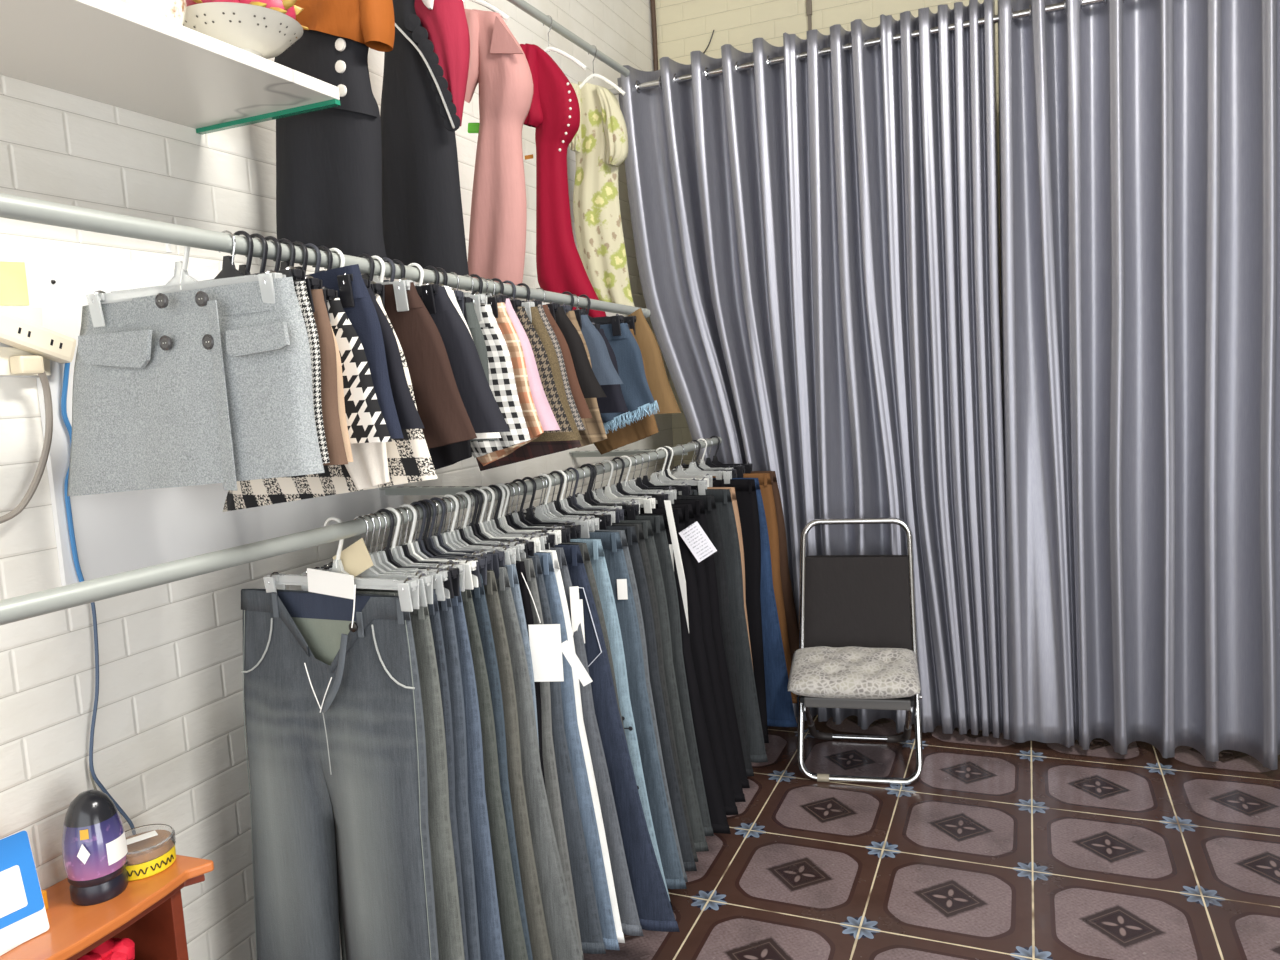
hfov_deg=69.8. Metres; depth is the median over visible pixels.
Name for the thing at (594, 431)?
skirt
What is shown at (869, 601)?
folding chair
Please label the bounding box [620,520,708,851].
jeans
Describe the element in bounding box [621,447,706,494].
hanger
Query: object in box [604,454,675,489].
hanger
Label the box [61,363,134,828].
wire
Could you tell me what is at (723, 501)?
jeans
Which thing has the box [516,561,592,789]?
trousers
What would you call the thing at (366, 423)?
skirt
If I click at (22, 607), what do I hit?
rail
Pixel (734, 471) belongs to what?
hanger
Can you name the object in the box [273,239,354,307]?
hanger
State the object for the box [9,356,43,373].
plug
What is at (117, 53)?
wall shelf
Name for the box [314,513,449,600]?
hanger
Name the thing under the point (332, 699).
jeans
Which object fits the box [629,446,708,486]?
hanger
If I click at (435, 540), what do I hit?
hanger
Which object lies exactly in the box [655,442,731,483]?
hanger
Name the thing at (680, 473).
hanger
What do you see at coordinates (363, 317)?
skirt
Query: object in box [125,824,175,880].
round box
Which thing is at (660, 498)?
hanger
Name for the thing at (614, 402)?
skirt
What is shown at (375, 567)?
hanger
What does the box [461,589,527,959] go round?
jeans
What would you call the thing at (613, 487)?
hanger
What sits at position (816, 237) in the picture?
curtain
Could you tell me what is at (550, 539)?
hanger
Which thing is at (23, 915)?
stand
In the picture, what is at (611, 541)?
jeans
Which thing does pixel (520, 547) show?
hanger
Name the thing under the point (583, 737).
trousers
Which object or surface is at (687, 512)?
trousers
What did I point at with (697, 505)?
trousers
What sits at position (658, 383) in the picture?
skirt
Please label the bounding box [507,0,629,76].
rail
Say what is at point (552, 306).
hanger
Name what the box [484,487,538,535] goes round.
hanger
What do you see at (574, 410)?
skirt
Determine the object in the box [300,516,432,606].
hanger
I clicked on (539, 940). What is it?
jeans
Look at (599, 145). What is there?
dress
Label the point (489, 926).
jeans
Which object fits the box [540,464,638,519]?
hanger
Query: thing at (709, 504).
trousers
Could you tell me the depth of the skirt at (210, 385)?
1.37 m
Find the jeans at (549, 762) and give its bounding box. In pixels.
[520,558,583,959]
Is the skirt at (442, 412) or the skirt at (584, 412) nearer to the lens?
the skirt at (442, 412)
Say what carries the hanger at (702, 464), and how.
hanging from the rail at (22, 607)
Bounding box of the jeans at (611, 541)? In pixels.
[589,531,686,888]
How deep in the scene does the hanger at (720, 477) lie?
3.30 m
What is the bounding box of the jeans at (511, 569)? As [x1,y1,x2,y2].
[505,564,538,744]
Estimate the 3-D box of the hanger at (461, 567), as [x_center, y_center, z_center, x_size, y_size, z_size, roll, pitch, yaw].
[-0.465,0.133,1.765,0.278,0.160,0.033,-1,7,23]
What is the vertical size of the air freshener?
0.181 m
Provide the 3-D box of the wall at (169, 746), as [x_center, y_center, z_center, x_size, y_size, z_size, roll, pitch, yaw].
[-1.219,-0.309,1.302,0.100,3.250,6.750,-1,7,23]
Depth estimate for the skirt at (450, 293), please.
1.68 m
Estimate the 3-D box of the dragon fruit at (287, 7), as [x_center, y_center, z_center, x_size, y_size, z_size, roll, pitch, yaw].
[-0.684,-0.852,1.667,0.144,0.112,0.110,-4,6,-4]
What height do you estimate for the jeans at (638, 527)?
0.883 m
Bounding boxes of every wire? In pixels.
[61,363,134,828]
[703,30,713,52]
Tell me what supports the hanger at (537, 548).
hanging from the rail at (22, 607)
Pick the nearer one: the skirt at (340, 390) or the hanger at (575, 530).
the skirt at (340, 390)
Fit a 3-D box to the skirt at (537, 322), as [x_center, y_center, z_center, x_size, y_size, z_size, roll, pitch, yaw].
[-0.372,-0.227,2.044,0.516,0.289,0.042,-1,7,23]
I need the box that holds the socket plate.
[0,347,50,375]
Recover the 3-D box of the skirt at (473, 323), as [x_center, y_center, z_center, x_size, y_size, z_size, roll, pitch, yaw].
[-0.467,-0.205,1.819,0.421,0.262,0.040,-1,7,23]
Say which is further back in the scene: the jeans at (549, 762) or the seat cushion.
the seat cushion
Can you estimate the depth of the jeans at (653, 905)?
2.07 m
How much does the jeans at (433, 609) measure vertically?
0.969 m
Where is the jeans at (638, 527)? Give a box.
[612,523,697,861]
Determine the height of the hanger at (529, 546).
0.164 m
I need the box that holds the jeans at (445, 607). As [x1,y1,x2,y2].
[438,598,480,959]
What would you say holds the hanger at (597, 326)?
hanging from the rail at (14, 207)
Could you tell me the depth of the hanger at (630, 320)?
2.49 m
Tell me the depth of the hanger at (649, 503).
2.62 m
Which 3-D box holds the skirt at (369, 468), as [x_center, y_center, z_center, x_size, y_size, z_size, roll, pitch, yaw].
[-0.551,-0.142,1.607,0.270,0.321,0.042,-1,7,23]
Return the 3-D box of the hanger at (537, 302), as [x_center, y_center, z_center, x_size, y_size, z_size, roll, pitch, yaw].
[-0.369,-0.399,2.054,0.322,0.124,0.033,-1,7,22]
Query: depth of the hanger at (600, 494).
2.59 m
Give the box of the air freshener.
[62,790,128,905]
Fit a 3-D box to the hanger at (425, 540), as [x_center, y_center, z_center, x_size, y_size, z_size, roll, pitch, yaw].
[-0.433,0.122,1.841,0.232,0.164,0.033,0,7,27]
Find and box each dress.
[274,0,394,261]
[380,0,469,276]
[464,9,532,284]
[520,43,605,316]
[569,81,634,306]
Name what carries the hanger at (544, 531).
hanging from the rail at (22, 607)
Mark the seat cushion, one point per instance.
(851, 672)
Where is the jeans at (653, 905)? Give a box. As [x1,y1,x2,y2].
[555,544,679,931]
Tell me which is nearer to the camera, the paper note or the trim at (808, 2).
the paper note
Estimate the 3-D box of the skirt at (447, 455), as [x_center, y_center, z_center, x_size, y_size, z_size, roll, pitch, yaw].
[-0.473,-0.175,1.789,0.330,0.329,0.041,-1,7,23]
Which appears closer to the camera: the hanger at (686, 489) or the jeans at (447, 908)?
the jeans at (447, 908)
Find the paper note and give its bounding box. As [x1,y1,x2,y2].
[0,261,29,304]
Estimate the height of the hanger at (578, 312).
0.129 m
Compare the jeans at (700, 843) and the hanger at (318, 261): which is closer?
the hanger at (318, 261)
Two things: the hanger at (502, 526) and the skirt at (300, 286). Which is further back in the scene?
the hanger at (502, 526)
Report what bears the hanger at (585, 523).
hanging from the rail at (22, 607)
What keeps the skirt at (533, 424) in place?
hanging from the hanger at (493, 300)
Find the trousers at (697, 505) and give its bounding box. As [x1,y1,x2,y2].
[674,499,749,787]
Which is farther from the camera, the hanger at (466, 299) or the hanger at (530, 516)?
the hanger at (530, 516)
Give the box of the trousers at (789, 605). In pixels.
[751,471,798,696]
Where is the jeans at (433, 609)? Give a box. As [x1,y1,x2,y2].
[356,588,467,959]
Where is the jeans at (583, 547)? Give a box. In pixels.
[560,542,627,745]
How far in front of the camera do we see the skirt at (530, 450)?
2.06 m
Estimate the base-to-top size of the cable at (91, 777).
0.190 m
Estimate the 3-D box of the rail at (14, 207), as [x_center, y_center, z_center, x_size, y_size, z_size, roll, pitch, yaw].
[-0.623,-0.420,1.999,0.455,0.070,2.312,-1,7,23]
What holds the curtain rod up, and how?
attached to the wall at (169, 746)
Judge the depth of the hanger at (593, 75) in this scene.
3.10 m
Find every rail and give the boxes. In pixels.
[0,193,649,317]
[0,437,721,625]
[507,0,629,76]
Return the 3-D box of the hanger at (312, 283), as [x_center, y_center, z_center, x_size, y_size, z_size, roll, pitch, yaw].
[-0.625,-0.323,1.449,0.282,0.139,0.033,-1,7,23]
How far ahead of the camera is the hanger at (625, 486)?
2.75 m
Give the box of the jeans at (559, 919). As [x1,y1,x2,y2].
[496,566,582,959]
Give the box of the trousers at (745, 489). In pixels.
[713,479,768,742]
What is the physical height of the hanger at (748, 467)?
0.164 m
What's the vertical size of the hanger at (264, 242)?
0.149 m
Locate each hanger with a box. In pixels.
[86,243,285,327]
[204,230,305,281]
[231,231,322,312]
[246,233,325,304]
[260,236,337,319]
[263,517,418,611]
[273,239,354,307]
[289,241,370,287]
[300,243,375,297]
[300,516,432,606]
[312,246,384,308]
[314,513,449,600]
[321,509,459,597]
[323,515,428,575]
[324,248,414,311]
[329,512,437,570]
[358,254,439,313]
[371,256,451,291]
[378,257,463,315]
[378,499,492,569]
[381,507,447,568]
[383,497,504,578]
[386,259,472,324]
[390,497,515,565]
[394,508,464,591]
[397,507,458,564]
[400,504,477,589]
[405,495,513,547]
[406,505,464,562]
[408,263,486,321]
[410,501,486,586]
[413,491,525,560]
[414,500,475,558]
[418,490,533,557]
[423,266,502,317]
[431,500,481,554]
[432,488,540,552]
[433,267,508,303]
[435,486,549,549]
[435,498,490,553]
[443,494,499,550]
[444,485,554,549]
[449,272,521,312]
[454,494,508,546]
[457,483,569,542]
[461,492,518,543]
[463,0,509,20]
[463,275,534,322]
[465,274,541,307]
[467,479,580,538]
[470,489,523,541]
[482,279,545,304]
[482,489,530,537]
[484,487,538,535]
[487,278,559,321]
[491,484,543,533]
[493,483,560,544]
[501,473,598,531]
[503,280,570,312]
[504,484,548,533]
[509,482,561,527]
[511,471,610,528]
[517,283,584,328]
[522,471,614,524]
[522,477,574,524]
[524,474,594,517]
[525,470,601,514]
[526,467,623,522]
[533,470,607,511]
[533,476,591,537]
[536,288,599,329]
[538,476,583,518]
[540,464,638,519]
[543,15,586,69]
[553,465,639,513]
[561,291,623,335]
[563,459,654,512]
[575,457,667,507]
[575,467,621,508]
[576,294,635,334]
[576,463,638,502]
[579,45,625,95]
[583,460,651,507]
[584,463,627,515]
[594,455,675,503]
[595,455,663,503]
[602,452,690,495]
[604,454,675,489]
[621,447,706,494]
[622,450,688,494]
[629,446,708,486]
[649,447,697,489]
[650,445,712,486]
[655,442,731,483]
[659,440,736,477]
[672,438,732,469]
[674,438,744,477]
[676,441,722,479]
[681,436,751,472]
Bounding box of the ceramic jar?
[119,0,185,25]
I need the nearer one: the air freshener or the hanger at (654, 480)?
the air freshener
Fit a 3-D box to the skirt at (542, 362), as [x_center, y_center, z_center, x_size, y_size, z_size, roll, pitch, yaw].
[-0.394,-0.229,1.993,0.528,0.265,0.041,-1,7,21]
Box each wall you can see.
[0,0,673,959]
[655,0,1000,466]
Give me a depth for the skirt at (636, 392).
2.41 m
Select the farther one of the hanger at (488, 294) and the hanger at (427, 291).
the hanger at (488, 294)
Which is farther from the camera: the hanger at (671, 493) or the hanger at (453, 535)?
the hanger at (671, 493)
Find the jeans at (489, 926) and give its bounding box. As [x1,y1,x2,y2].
[451,591,504,959]
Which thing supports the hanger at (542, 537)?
hanging from the rail at (22, 607)
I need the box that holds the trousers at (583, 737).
[541,549,624,942]
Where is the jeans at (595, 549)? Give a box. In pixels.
[570,538,672,909]
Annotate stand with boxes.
[0,830,48,955]
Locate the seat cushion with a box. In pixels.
[787,646,920,698]
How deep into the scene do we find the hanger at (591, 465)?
2.52 m
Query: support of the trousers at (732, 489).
hanging from the hanger at (670, 448)
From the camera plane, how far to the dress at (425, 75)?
2.17 m
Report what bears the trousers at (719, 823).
hanging from the hanger at (593, 491)
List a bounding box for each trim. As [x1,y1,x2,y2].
[650,0,657,70]
[806,0,811,30]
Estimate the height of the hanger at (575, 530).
0.164 m
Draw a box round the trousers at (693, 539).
[640,508,738,814]
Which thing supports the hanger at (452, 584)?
hanging from the rail at (22, 607)
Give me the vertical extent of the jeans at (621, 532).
0.884 m
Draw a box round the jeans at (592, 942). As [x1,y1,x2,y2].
[528,555,605,953]
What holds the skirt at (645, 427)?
hanging from the hanger
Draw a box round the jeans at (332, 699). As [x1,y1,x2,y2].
[241,538,438,959]
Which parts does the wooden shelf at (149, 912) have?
moulding, panel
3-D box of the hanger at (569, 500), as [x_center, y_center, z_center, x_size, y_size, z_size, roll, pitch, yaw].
[-0.188,0.052,2.420,0.232,0.160,0.033,0,7,23]
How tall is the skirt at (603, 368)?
0.169 m
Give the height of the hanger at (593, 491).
0.160 m
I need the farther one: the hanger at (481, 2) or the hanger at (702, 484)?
the hanger at (702, 484)
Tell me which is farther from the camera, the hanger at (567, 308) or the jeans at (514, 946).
the hanger at (567, 308)
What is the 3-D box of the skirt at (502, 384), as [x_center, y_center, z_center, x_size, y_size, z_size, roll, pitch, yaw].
[-0.414,-0.193,1.860,0.412,0.300,0.042,-1,7,23]
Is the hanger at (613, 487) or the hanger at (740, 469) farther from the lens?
the hanger at (740, 469)
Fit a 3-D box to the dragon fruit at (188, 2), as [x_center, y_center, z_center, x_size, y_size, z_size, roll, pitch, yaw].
[-0.751,-0.846,1.615,0.103,0.116,0.147,-4,6,-9]
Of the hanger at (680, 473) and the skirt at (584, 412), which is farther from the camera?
the hanger at (680, 473)
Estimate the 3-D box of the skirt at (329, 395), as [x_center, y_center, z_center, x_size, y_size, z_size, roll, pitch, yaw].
[-0.616,-0.156,1.466,0.351,0.268,0.040,0,7,25]
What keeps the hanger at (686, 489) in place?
hanging from the rail at (22, 607)
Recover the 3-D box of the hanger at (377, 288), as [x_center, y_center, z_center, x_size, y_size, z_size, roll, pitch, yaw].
[-0.555,-0.347,1.613,0.242,0.129,0.033,0,7,25]
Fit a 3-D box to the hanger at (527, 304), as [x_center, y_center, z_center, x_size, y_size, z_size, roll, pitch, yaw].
[-0.381,-0.391,2.027,0.322,0.125,0.033,-1,7,21]
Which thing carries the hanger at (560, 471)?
hanging from the rail at (22, 607)
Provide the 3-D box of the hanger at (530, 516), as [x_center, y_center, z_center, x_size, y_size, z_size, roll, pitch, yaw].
[-0.268,0.073,2.231,0.232,0.164,0.033,0,7,25]
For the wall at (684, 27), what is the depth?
4.05 m
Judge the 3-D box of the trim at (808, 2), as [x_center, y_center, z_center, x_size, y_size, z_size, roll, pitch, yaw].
[0.728,-2.006,3.938,0.022,0.660,0.018,-1,7,23]
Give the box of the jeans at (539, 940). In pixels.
[484,570,551,959]
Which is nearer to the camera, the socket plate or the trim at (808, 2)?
the socket plate
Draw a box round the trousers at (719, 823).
[639,500,730,833]
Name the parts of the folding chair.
frame, seat, seat rail, backrest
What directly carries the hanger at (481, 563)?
hanging from the rail at (22, 607)
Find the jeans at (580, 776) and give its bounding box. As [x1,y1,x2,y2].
[534,552,619,949]
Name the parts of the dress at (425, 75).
silver trim, shoulder panel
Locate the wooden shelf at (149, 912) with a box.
[0,854,213,959]
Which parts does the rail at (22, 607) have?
bracket arm, bracket arm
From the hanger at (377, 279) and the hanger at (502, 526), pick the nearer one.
the hanger at (377, 279)
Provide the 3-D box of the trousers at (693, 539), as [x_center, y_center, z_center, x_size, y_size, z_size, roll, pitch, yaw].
[-0.041,0.518,2.691,0.650,0.882,0.057,-1,7,23]
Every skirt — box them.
[67,277,324,495]
[223,294,436,511]
[294,281,329,463]
[306,264,402,438]
[311,289,347,464]
[327,298,391,443]
[330,323,352,461]
[345,442,389,489]
[367,288,423,428]
[384,282,476,448]
[420,286,509,432]
[428,301,471,469]
[447,290,500,438]
[465,302,497,440]
[470,304,530,457]
[476,440,580,470]
[477,302,543,465]
[505,298,559,430]
[516,306,572,432]
[530,307,581,441]
[536,305,584,429]
[542,305,591,418]
[555,307,606,397]
[566,311,606,447]
[581,315,622,384]
[594,329,658,454]
[597,329,627,412]
[600,323,658,432]
[628,308,680,413]
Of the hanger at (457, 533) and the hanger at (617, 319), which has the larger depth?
the hanger at (617, 319)
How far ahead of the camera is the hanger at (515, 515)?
2.16 m
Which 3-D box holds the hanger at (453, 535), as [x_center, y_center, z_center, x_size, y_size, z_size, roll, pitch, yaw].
[-0.397,0.111,1.927,0.232,0.164,0.033,-1,7,22]
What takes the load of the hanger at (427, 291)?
hanging from the rail at (14, 207)
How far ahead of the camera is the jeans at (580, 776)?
2.00 m
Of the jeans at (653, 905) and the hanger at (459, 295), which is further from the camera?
the jeans at (653, 905)
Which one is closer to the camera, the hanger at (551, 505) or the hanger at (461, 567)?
the hanger at (461, 567)
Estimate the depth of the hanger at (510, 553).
1.88 m
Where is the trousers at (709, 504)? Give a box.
[676,495,753,776]
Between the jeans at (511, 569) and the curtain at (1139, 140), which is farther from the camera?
the curtain at (1139, 140)
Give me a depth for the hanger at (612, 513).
2.38 m
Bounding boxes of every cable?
[0,371,52,523]
[89,767,96,789]
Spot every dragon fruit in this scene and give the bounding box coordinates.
[186,0,238,6]
[239,0,308,29]
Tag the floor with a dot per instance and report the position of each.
(1000, 848)
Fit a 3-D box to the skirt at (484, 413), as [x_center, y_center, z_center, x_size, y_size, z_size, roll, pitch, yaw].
[-0.505,-0.215,1.729,0.568,0.266,0.040,-1,7,23]
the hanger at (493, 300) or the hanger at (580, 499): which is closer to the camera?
the hanger at (493, 300)
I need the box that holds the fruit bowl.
[183,2,302,58]
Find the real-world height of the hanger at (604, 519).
0.164 m
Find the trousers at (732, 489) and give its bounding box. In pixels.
[707,487,753,671]
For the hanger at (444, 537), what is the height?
0.160 m
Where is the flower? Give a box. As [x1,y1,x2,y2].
[77,938,134,959]
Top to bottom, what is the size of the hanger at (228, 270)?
0.125 m
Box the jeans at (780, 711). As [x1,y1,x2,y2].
[713,478,796,726]
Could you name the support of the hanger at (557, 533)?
hanging from the rail at (22, 607)
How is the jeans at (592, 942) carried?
hanging from the hanger at (529, 546)
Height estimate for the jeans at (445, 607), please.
0.968 m
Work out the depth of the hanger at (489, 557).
1.84 m
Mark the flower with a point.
(113, 948)
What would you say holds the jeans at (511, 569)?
hanging from the hanger at (510, 553)
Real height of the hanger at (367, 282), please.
0.129 m
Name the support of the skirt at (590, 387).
hanging from the hanger at (552, 306)
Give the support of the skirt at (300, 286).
hanging from the hanger at (228, 270)
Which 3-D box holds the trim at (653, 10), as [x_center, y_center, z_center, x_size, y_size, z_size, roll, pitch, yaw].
[0.068,-2.000,4.213,0.021,0.640,0.025,-9,9,-44]
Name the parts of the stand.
blue panel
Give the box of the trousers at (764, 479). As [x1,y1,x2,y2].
[713,473,796,702]
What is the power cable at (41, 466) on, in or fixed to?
hanging from the plug
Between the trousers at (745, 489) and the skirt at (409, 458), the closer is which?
the skirt at (409, 458)
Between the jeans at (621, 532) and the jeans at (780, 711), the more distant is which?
the jeans at (780, 711)
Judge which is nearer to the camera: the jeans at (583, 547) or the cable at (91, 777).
the cable at (91, 777)
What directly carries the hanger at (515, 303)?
hanging from the rail at (14, 207)
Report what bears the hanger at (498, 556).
hanging from the rail at (22, 607)
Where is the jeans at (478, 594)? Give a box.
[471,574,532,959]
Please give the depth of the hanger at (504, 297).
1.91 m
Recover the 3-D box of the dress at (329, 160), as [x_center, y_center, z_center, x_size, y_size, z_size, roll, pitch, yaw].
[-0.656,-0.784,1.914,0.350,0.670,0.126,-1,7,23]
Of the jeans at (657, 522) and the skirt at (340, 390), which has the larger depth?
the jeans at (657, 522)
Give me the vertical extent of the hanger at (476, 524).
0.164 m
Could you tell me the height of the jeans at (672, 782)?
0.884 m
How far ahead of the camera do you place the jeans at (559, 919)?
1.86 m
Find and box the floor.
[583,715,1279,959]
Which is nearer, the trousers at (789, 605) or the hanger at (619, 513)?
the hanger at (619, 513)
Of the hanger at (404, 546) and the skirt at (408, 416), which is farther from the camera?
the hanger at (404, 546)
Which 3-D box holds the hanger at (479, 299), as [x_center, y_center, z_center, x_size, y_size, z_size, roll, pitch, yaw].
[-0.454,-0.374,1.854,0.322,0.129,0.033,0,7,24]
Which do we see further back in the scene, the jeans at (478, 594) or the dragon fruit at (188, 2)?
the jeans at (478, 594)
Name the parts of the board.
power strip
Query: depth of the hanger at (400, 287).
1.57 m
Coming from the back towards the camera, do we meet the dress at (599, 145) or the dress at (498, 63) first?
the dress at (599, 145)
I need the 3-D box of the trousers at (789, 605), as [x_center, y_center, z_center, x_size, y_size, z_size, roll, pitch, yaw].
[0.343,0.402,3.602,0.635,0.875,0.059,-1,7,23]
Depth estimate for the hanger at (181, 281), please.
1.39 m
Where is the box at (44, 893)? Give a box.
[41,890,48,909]
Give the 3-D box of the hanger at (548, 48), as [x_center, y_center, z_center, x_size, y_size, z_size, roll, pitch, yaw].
[-0.280,-1.335,2.822,0.248,0.182,0.008,-1,7,23]
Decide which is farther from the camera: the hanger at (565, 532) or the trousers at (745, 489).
the trousers at (745, 489)
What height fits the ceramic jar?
0.152 m
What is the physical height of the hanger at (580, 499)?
0.160 m
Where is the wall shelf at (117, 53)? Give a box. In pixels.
[0,0,339,134]
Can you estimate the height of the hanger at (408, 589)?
0.164 m
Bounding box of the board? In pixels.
[0,247,403,585]
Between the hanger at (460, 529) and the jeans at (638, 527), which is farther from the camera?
the jeans at (638, 527)
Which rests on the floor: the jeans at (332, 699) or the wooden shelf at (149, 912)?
the wooden shelf at (149, 912)
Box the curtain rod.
[608,0,1103,94]
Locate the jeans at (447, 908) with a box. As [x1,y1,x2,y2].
[327,589,464,959]
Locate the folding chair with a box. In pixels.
[797,517,922,785]
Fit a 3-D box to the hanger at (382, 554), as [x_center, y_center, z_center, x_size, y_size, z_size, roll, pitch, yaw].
[-0.485,0.139,1.718,0.232,0.160,0.033,-1,7,20]
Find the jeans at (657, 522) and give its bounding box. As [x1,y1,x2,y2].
[624,515,713,835]
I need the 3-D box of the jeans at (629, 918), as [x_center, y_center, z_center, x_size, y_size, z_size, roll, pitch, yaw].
[-0.280,0.589,2.134,0.578,0.886,0.044,-1,7,23]
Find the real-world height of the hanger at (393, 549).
0.164 m
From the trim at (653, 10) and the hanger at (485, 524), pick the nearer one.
the hanger at (485, 524)
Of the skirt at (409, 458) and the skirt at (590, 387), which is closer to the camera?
the skirt at (409, 458)
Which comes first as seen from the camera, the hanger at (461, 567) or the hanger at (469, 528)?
the hanger at (461, 567)
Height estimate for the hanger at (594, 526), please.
0.164 m
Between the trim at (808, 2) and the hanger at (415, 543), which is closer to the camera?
the hanger at (415, 543)
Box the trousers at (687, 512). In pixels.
[640,504,745,801]
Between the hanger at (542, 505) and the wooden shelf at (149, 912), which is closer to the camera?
the wooden shelf at (149, 912)
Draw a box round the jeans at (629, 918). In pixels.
[550,547,643,935]
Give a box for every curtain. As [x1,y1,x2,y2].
[617,0,1009,739]
[998,0,1279,769]
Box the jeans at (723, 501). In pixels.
[676,489,767,762]
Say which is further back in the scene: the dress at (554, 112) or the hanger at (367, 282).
the dress at (554, 112)
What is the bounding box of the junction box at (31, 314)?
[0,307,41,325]
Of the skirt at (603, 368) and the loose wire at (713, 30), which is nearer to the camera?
the skirt at (603, 368)
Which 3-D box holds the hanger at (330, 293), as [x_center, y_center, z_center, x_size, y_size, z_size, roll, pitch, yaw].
[-0.601,-0.324,1.504,0.242,0.149,0.033,0,7,25]
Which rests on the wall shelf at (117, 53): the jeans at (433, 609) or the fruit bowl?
the fruit bowl
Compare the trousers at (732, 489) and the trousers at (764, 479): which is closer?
the trousers at (732, 489)
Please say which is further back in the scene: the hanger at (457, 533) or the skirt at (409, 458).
the hanger at (457, 533)
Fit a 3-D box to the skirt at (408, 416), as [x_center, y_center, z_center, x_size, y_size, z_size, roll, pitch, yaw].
[-0.570,-0.199,1.576,0.476,0.232,0.040,-1,7,23]
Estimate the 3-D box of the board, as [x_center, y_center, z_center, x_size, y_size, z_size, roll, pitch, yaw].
[-0.841,-0.138,1.984,0.061,0.622,1.183,-1,7,23]
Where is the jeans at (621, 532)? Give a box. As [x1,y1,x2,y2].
[595,529,687,881]
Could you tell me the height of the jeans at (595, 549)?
0.885 m
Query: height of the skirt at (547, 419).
0.271 m
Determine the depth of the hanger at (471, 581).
1.76 m
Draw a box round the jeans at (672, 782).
[606,525,696,870]

